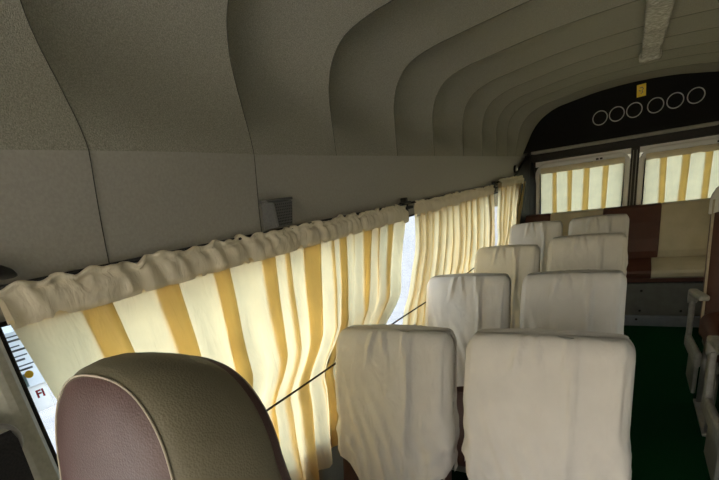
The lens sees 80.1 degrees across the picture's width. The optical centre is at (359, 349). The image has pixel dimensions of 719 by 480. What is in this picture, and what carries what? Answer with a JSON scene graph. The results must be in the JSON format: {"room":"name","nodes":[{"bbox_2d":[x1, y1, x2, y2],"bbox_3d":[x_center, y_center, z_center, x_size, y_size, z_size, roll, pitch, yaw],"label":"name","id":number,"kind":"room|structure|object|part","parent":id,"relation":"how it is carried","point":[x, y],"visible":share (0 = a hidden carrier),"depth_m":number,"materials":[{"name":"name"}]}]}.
{"room":"vehicle interior","nodes":[
{"label":"vehicle interior","id":0,"kind":"room"},
{"bbox_2d":[0,148,524,479],"bbox_3d":[0.078,-0.021,1.830,0.127,1.490,6.380,4,23,31],"label":"wall","id":1,"kind":"structure","parent":0,"point":[150,202],"depth_m":0.93,"materials":[{"name":"grey plastic"}]},
{"bbox_2d":[0,321,9,326],"bbox_3d":[-0.265,0.035,1.297,0.041,0.635,1.245,4,23,31],"label":"window","id":2,"kind":"structure","parent":1,"relation":"in","point":[2,324],"depth_m":0.71,"materials":[{"name":"clear glass"}]},
{"bbox_2d":[4,331,45,387],"bbox_3d":[-0.604,0.021,0.754,0.003,0.103,0.062,4,23,31],"label":"notice","id":3,"kind":"object","parent":2,"relation":"attached to","point":[31,375],"visible":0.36,"depth_m":0.76,"materials":[{"name":"paper"}]},
{"bbox_2d":[22,374,29,386],"bbox_3d":[-0.604,0.059,0.757,0.001,0.024,0.028,4,23,31],"label":"picture","id":4,"kind":"object","parent":3,"relation":"attached to","point":[26,377],"depth_m":0.77},
{"bbox_2d":[28,382,54,411],"bbox_3d":[-0.585,0.087,0.786,0.003,0.048,0.031,4,23,31],"label":"window sticker","id":5,"kind":"object","parent":2,"relation":"attached to","point":[41,396],"visible":0.95,"depth_m":0.79,"materials":[{"name":"white paper"}]},
{"bbox_2d":[0,265,17,279],"bbox_3d":[-0.601,-0.102,0.626,0.064,0.028,0.159,4,23,31],"label":"handle","id":6,"kind":"object","parent":1,"relation":"attached to","point":[5,272],"visible":1,"depth_m":0.66,"materials":[{"name":"black plastic"}]},
{"bbox_2d":[0,423,33,479],"bbox_3d":[-0.521,0.620,0.829,0.025,1.088,0.112,4,23,31],"label":"belt","id":7,"kind":"object","parent":1,"relation":"attached to","point":[14,465],"visible":1,"depth_m":0.69,"materials":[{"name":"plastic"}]},
{"bbox_2d":[0,326,59,479],"bbox_3d":[-0.566,0.535,0.825,0.059,1.300,0.194,4,23,31],"label":"trim","id":8,"kind":"structure","parent":1,"relation":"attached to","point":[18,409],"depth_m":0.72,"materials":[{"name":"grey plastic"}]},
{"bbox_2d":[0,197,412,289],"bbox_3d":[-0.180,-0.368,1.302,0.034,0.071,1.635,4,23,31],"label":"curtain rod","id":9,"kind":"object","parent":1,"relation":"attached to","point":[404,201],"visible":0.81,"depth_m":0.95,"materials":[{"name":"black plastic"}]},
{"bbox_2d":[0,204,408,479],"bbox_3d":[-0.119,0.019,1.410,0.053,0.852,1.539,4,23,31],"label":"window curtain","id":10,"kind":"object","parent":9,"relation":"hanging from","point":[273,307],"visible":0.73,"depth_m":1.14,"materials":[{"name":"beige fabric"}]},
{"bbox_2d":[266,245,496,410],"bbox_3d":[0.355,-0.285,2.181,0.079,0.023,3.004,4,23,31],"label":"string","id":11,"kind":"object","parent":10,"relation":"attached to","point":[332,365],"visible":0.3,"depth_m":1.34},
{"bbox_2d":[259,197,292,229],"bbox_3d":[-0.236,-0.388,1.219,0.053,0.080,0.110,4,23,31],"label":"vent box","id":12,"kind":"object","parent":1,"relation":"attached to","point":[277,212],"visible":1,"depth_m":1.20,"materials":[{"name":"grey plastic"}]},
{"bbox_2d":[273,201,292,225],"bbox_3d":[-0.214,-0.387,1.214,0.009,0.063,0.081,4,23,31],"label":"grille","id":13,"kind":"object","parent":12,"relation":"attached to","point":[282,210],"depth_m":1.21,"materials":[{"name":"grey plastic"}]},
{"bbox_2d":[411,182,497,203],"bbox_3d":[0.615,-0.933,2.554,0.034,0.071,1.590,4,23,31],"label":"curtain rod","id":14,"kind":"object","parent":1,"relation":"attached to","point":[492,183],"visible":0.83,"depth_m":3.09,"materials":[{"name":"black metal"}]},
{"bbox_2d":[403,185,494,325],"bbox_3d":[0.534,-0.478,2.434,0.052,0.788,1.902,4,23,31],"label":"window curtain","id":15,"kind":"object","parent":14,"relation":"hanging from","point":[450,229],"visible":0.59,"depth_m":2.31,"materials":[{"name":"beige fabric"}]},
{"bbox_2d":[514,155,535,223],"bbox_3d":[1.545,-1.039,4.077,0.175,1.488,0.600,4,23,31],"label":"trim","id":16,"kind":"structure","parent":1,"relation":"attached to","point":[527,169],"depth_m":3.99,"materials":[{"name":"black plastic"}]},
{"bbox_2d":[531,121,718,154],"bbox_3d":[2.277,-1.743,3.488,1.635,0.024,0.145,4,23,31],"label":"trim","id":17,"kind":"structure","parent":1,"relation":"attached to","point":[715,122],"depth_m":3.48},
{"bbox_3d":[1.264,-1.412,3.573,0.034,0.071,0.990,4,23,31],"label":"curtain rod","id":18,"kind":"object","parent":1,"relation":"attached to","visible":0},
{"bbox_2d":[497,175,525,245],"bbox_3d":[1.319,-1.074,3.669,0.049,0.779,1.085,4,23,31],"label":"window curtain","id":19,"kind":"object","parent":18,"relation":"hanging from","point":[509,210],"visible":0.59,"depth_m":3.47,"materials":[{"name":"beige fabric"}]},
{"bbox_2d":[0,0,718,262],"bbox_3d":[0.723,-0.767,1.109,1.839,0.724,6.420,4,23,31],"label":"ceiling","id":20,"kind":"structure","parent":0,"point":[260,77],"depth_m":1.30,"materials":[{"name":"fabric"}]},
{"bbox_2d":[523,71,718,153],"bbox_3d":[2.187,-1.907,3.401,1.703,0.403,0.030,4,23,31],"label":"vent panel","id":21,"kind":"object","parent":20,"relation":"attached to","point":[688,99],"visible":1,"depth_m":3.40,"materials":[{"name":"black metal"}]},
{"bbox_2d":[593,111,606,124],"bbox_3d":[1.978,-1.908,3.520,0.098,0.098,0.001,4,23,31],"label":"vent","id":22,"kind":"object","parent":21,"relation":"attached to","point":[599,117],"depth_m":3.52,"materials":[{"name":"black plastic"}]},
{"bbox_2d":[610,107,623,120],"bbox_3d":[2.078,-1.907,3.457,0.098,0.098,0.001,4,23,31],"label":"vent","id":23,"kind":"object","parent":21,"relation":"attached to","point":[616,113],"depth_m":3.46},
{"bbox_2d":[627,103,641,116],"bbox_3d":[2.179,-1.903,3.395,0.098,0.098,0.001,4,23,31],"label":"vent","id":24,"kind":"object","parent":21,"relation":"attached to","point":[633,109],"depth_m":3.39,"materials":[{"name":"black plastic"}]},
{"bbox_2d":[637,83,645,97],"bbox_3d":[2.193,-2.020,3.330,0.064,0.089,0.006,4,23,31],"label":"warning sticker","id":25,"kind":"object","parent":21,"relation":"attached to","point":[641,89],"visible":1,"depth_m":3.33,"materials":[{"name":"yellow paper"}]},
{"bbox_2d":[648,98,662,111],"bbox_3d":[2.297,-1.899,3.321,0.098,0.098,0.001,4,23,31],"label":"vent","id":26,"kind":"object","parent":21,"relation":"attached to","point":[654,104],"depth_m":3.32,"materials":[{"name":"black plastic"}]},
{"bbox_2d":[668,93,682,107],"bbox_3d":[2.402,-1.898,3.256,0.098,0.098,0.001,4,23,31],"label":"vent","id":27,"kind":"object","parent":21,"relation":"attached to","point":[675,100],"depth_m":3.26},
{"bbox_2d":[688,88,703,102],"bbox_3d":[2.508,-1.897,3.189,0.098,0.098,0.001,4,23,31],"label":"vent","id":28,"kind":"object","parent":21,"relation":"attached to","point":[695,95],"depth_m":3.19,"materials":[{"name":"black plastic"}]},
{"bbox_2d":[639,0,674,63],"bbox_3d":[0.963,-1.220,1.336,0.117,0.104,3.341,4,23,31],"label":"light bar","id":29,"kind":"object","parent":20,"relation":"attached to","point":[657,12],"visible":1,"depth_m":1.92,"materials":[{"name":"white plastic"}]},
{"bbox_2d":[452,325,718,479],"bbox_3d":[0.930,0.747,1.635,1.840,0.040,6.380,4,23,31],"label":"floor","id":30,"kind":"structure","parent":0,"point":[667,441],"depth_m":2.38,"materials":[{"name":"green carpet"}]},
{"bbox_2d":[55,352,290,479],"bbox_3d":[-0.364,0.652,0.598,0.452,1.180,0.750,4,23,31],"label":"seat","id":31,"kind":"object","parent":30,"relation":"on","point":[136,415],"visible":1,"depth_m":0.57,"materials":[{"name":"brown leather"}]},
{"bbox_3d":[-0.346,0.446,0.645,0.386,0.808,0.175,4,23,31],"label":"panel","id":32,"kind":"part","parent":31,"relation":"part of","materials":[{"name":"pink leather"}]},
{"bbox_3d":[-0.246,0.401,0.768,0.449,0.784,0.183,4,23,31],"label":"panel","id":33,"kind":"part","parent":31,"relation":"part of","materials":[{"name":"leather"}]},
{"bbox_2d":[335,324,459,479],"bbox_3d":[0.048,0.468,1.275,0.404,0.959,0.606,4,23,30],"label":"passenger seat","id":34,"kind":"object","parent":30,"relation":"on","point":[396,385],"visible":1,"depth_m":1.28,"materials":[{"name":"white fabric"}]},
{"bbox_3d":[0.109,0.228,1.358,0.364,0.548,0.208,4,23,30],"label":"backrest","id":35,"kind":"part","parent":34,"relation":"part of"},
{"bbox_2d":[425,273,510,472],"bbox_3d":[0.436,0.187,1.916,0.396,0.949,0.606,4,23,31],"label":"passenger seat","id":36,"kind":"object","parent":30,"relation":"on","point":[465,304],"visible":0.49,"depth_m":1.92,"materials":[{"name":"white fabric"}]},
{"bbox_3d":[0.427,0.398,1.930,0.343,0.039,0.410,4,23,31],"label":"seat frame","id":37,"kind":"part","parent":36,"relation":"part of","materials":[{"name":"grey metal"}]},
{"bbox_3d":[0.499,-0.051,1.999,0.357,0.542,0.208,4,23,31],"label":"backrest","id":38,"kind":"part","parent":36,"relation":"part of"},
{"bbox_2d":[457,391,465,466],"bbox_3d":[0.404,0.324,1.883,0.372,0.141,0.425,4,23,31],"label":"seat","id":39,"kind":"object","parent":36,"relation":"on","point":[460,459],"depth_m":1.70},
{"bbox_3d":[0.493,-0.092,1.981,0.396,0.489,0.247,4,23,31],"label":"seat","id":40,"kind":"part","parent":36,"relation":"part of","materials":[{"name":"white fabric"}]},
{"bbox_2d":[474,244,540,328],"bbox_3d":[0.828,-0.099,2.552,0.392,0.949,0.606,5,23,32],"label":"passenger seat","id":41,"kind":"object","parent":30,"relation":"on","point":[517,261],"visible":0.38,"depth_m":2.54,"materials":[{"name":"white fabric"}]},
{"bbox_2d":[509,221,562,271],"bbox_3d":[1.292,-0.429,3.236,0.392,0.982,0.606,4,23,31],"label":"passenger seat","id":42,"kind":"object","parent":30,"relation":"on","point":[541,233],"visible":0.33,"depth_m":3.23,"materials":[{"name":"white fabric"}]},
{"bbox_2d":[461,328,635,479],"bbox_3d":[0.412,0.493,1.055,0.412,0.961,0.606,4,23,32],"label":"passenger seat","id":43,"kind":"object","parent":30,"relation":"on","point":[540,403],"visible":1,"depth_m":1.06,"materials":[{"name":"white fabric"}]},
{"bbox_2d":[520,269,626,334],"bbox_3d":[0.805,0.214,1.693,0.396,0.949,0.606,4,23,31],"label":"passenger seat","id":44,"kind":"object","parent":30,"relation":"on","point":[593,300],"visible":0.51,"depth_m":1.70,"materials":[{"name":"white fabric"}]},
{"bbox_2d":[547,232,627,273],"bbox_3d":[1.198,-0.088,2.321,0.400,0.984,0.606,4,23,31],"label":"passenger seat","id":45,"kind":"object","parent":30,"relation":"on","point":[598,251],"visible":0.34,"depth_m":2.32,"materials":[{"name":"white fabric"}]},
{"bbox_2d":[568,214,628,274],"bbox_3d":[1.651,-0.407,3.018,0.392,0.991,0.606,4,23,31],"label":"passenger seat","id":46,"kind":"object","parent":30,"relation":"on","point":[609,223],"visible":0.27,"depth_m":3.01,"materials":[{"name":"white fabric"}]},
{"bbox_2d":[525,198,709,326],"bbox_3d":[2.299,-0.743,3.727,1.670,0.968,0.468,4,23,31],"label":"bench","id":47,"kind":"object","parent":30,"relation":"on","point":[667,247],"visible":0.54,"depth_m":3.49,"materials":[{"name":"brown leather"}]},
{"bbox_3d":[1.667,-1.054,4.033,0.235,0.423,0.184,4,23,31],"label":"panel","id":48,"kind":"part","parent":47,"relation":"part of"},
{"bbox_3d":[1.948,-1.034,3.864,0.422,0.423,0.184,4,23,31],"label":"panel","id":49,"kind":"part","parent":47,"relation":"part of","materials":[{"name":"beige leather"}]},
{"bbox_3d":[2.305,-1.008,3.649,0.414,0.423,0.184,4,23,31],"label":"panel","id":50,"kind":"part","parent":47,"relation":"part of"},
{"bbox_3d":[2.244,-0.699,3.661,0.410,0.146,0.278,4,23,31],"label":"seat panel","id":51,"kind":"part","parent":47,"relation":"part of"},
{"bbox_3d":[2.601,-0.673,3.446,0.425,0.146,0.278,4,23,31],"label":"seat panel","id":52,"kind":"part","parent":47,"relation":"part of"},
{"bbox_3d":[2.661,-0.982,3.434,0.419,0.423,0.184,4,23,31],"label":"panel","id":53,"kind":"part","parent":47,"relation":"part of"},
{"bbox_2d":[684,186,718,436],"bbox_3d":[1.899,-0.198,2.069,0.465,1.172,0.668,4,23,31],"label":"seat","id":54,"kind":"object","parent":30,"relation":"on","point":[709,314],"visible":0.92,"depth_m":2.20,"materials":[{"name":"white fabric"}]},
{"bbox_3d":[1.727,-0.283,2.182,0.044,0.089,0.406,4,23,31],"label":"armrest","id":55,"kind":"part","parent":54,"relation":"part of","materials":[{"name":"grey plastic"}]},
{"bbox_3d":[1.829,0.356,2.282,0.044,0.014,0.400,4,23,31],"label":"floor rail","id":56,"kind":"part","parent":54,"relation":"part of","materials":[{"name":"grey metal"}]},
{"bbox_3d":[1.890,0.128,2.356,0.026,0.348,0.026,-5,20,10],"label":"leg","id":57,"kind":"part","parent":54,"relation":"part of","materials":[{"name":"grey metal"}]},
{"bbox_3d":[1.988,-0.452,2.140,0.400,0.750,0.263,4,23,31],"label":"backrest","id":58,"kind":"part","parent":54,"relation":"part of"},
{"bbox_2d":[699,312,718,362],"bbox_3d":[1.882,-0.060,2.010,0.410,0.134,0.460,4,23,31],"label":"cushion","id":59,"kind":"object","parent":54,"relation":"on","point":[709,321],"depth_m":2.13,"materials":[{"name":"brown leather"}]},
{"bbox_3d":[1.910,0.020,2.066,0.360,0.064,0.440,4,23,31],"label":"seat frame","id":60,"kind":"part","parent":54,"relation":"part of","materials":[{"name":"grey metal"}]},
{"bbox_3d":[1.719,0.249,2.088,0.026,0.348,0.026,-5,20,10],"label":"leg","id":61,"kind":"part","parent":54,"relation":"part of","materials":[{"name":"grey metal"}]},
{"bbox_2d":[700,335,718,479],"bbox_3d":[1.504,0.079,1.456,0.465,1.172,0.668,4,23,31],"label":"seat","id":62,"kind":"object","parent":30,"relation":"on","point":[711,448],"visible":1,"depth_m":1.65,"materials":[{"name":"grey plastic"}]},
{"bbox_3d":[1.332,-0.006,1.569,0.044,0.089,0.406,4,23,31],"label":"armrest","id":63,"kind":"part","parent":62,"relation":"part of","materials":[{"name":"grey plastic"}]},
{"bbox_2d":[527,134,718,172],"bbox_3d":[2.397,-1.343,3.817,1.880,2.000,0.060,4,23,31],"label":"wall","id":64,"kind":"structure","parent":0,"point":[716,134],"depth_m":3.75,"materials":[{"name":"black plastic"}]},
{"bbox_2d":[535,148,630,213],"bbox_3d":[2.075,-1.084,4.062,0.761,1.400,0.060,4,23,31],"label":"window","id":65,"kind":"structure","parent":64,"relation":"in","point":[617,153],"depth_m":3.79,"materials":[{"name":"paint"}]},
{"bbox_2d":[540,157,624,213],"bbox_3d":[2.020,-1.352,3.929,0.670,0.680,0.028,4,23,31],"label":"window curtain","id":66,"kind":"object","parent":65,"relation":"hanging from","point":[595,184],"visible":0.71,"depth_m":3.87,"materials":[{"name":"beige fabric"}]},
{"bbox_2d":[525,125,718,162],"bbox_3d":[2.300,-1.747,3.608,1.840,0.070,0.080,4,23,31],"label":"trim","id":67,"kind":"structure","parent":64,"relation":"attached to","point":[711,130],"depth_m":3.59,"materials":[{"name":"black plastic"}]},
{"bbox_2d":[627,147,639,205],"bbox_3d":[2.429,-1.060,3.852,0.062,1.400,0.054,4,23,31],"label":"trim","id":68,"kind":"structure","parent":64,"relation":"attached to","point":[635,152],"depth_m":3.68,"materials":[{"name":"black plastic"}]},
{"bbox_2d":[636,135,718,204],"bbox_3d":[2.786,-1.033,3.634,0.777,1.400,0.060,4,23,31],"label":"window","id":69,"kind":"structure","parent":64,"relation":"in","point":[714,139],"depth_m":3.53,"materials":[{"name":"paint"}]},
{"bbox_2d":[643,143,718,203],"bbox_3d":[2.728,-1.300,3.503,0.685,0.680,0.028,4,23,31],"label":"window curtain","id":70,"kind":"object","parent":69,"relation":"hanging from","point":[691,173],"visible":0.7,"depth_m":3.50,"materials":[{"name":"beige fabric"}]},
{"label":"outside","id":71,"kind":"structure","parent":0,"visible":0},
{"bbox_2d":[38,206,497,453],"bbox_3d":[1.287,1.270,2.291,60.000,0.050,64.000,4,23,31],"label":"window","id":72,"kind":"structure","parent":71,"point":[47,416],"depth_m":9.94,"materials":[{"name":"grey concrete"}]},
{"bbox_2d":[1,325,13,333],"bbox_3d":[-5.814,-1.369,8.145,0.500,2.850,24.000,4,23,31],"label":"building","id":73,"kind":"structure","parent":72,"relation":"on","point":[7,329],"depth_m":7.37,"materials":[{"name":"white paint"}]}
]}

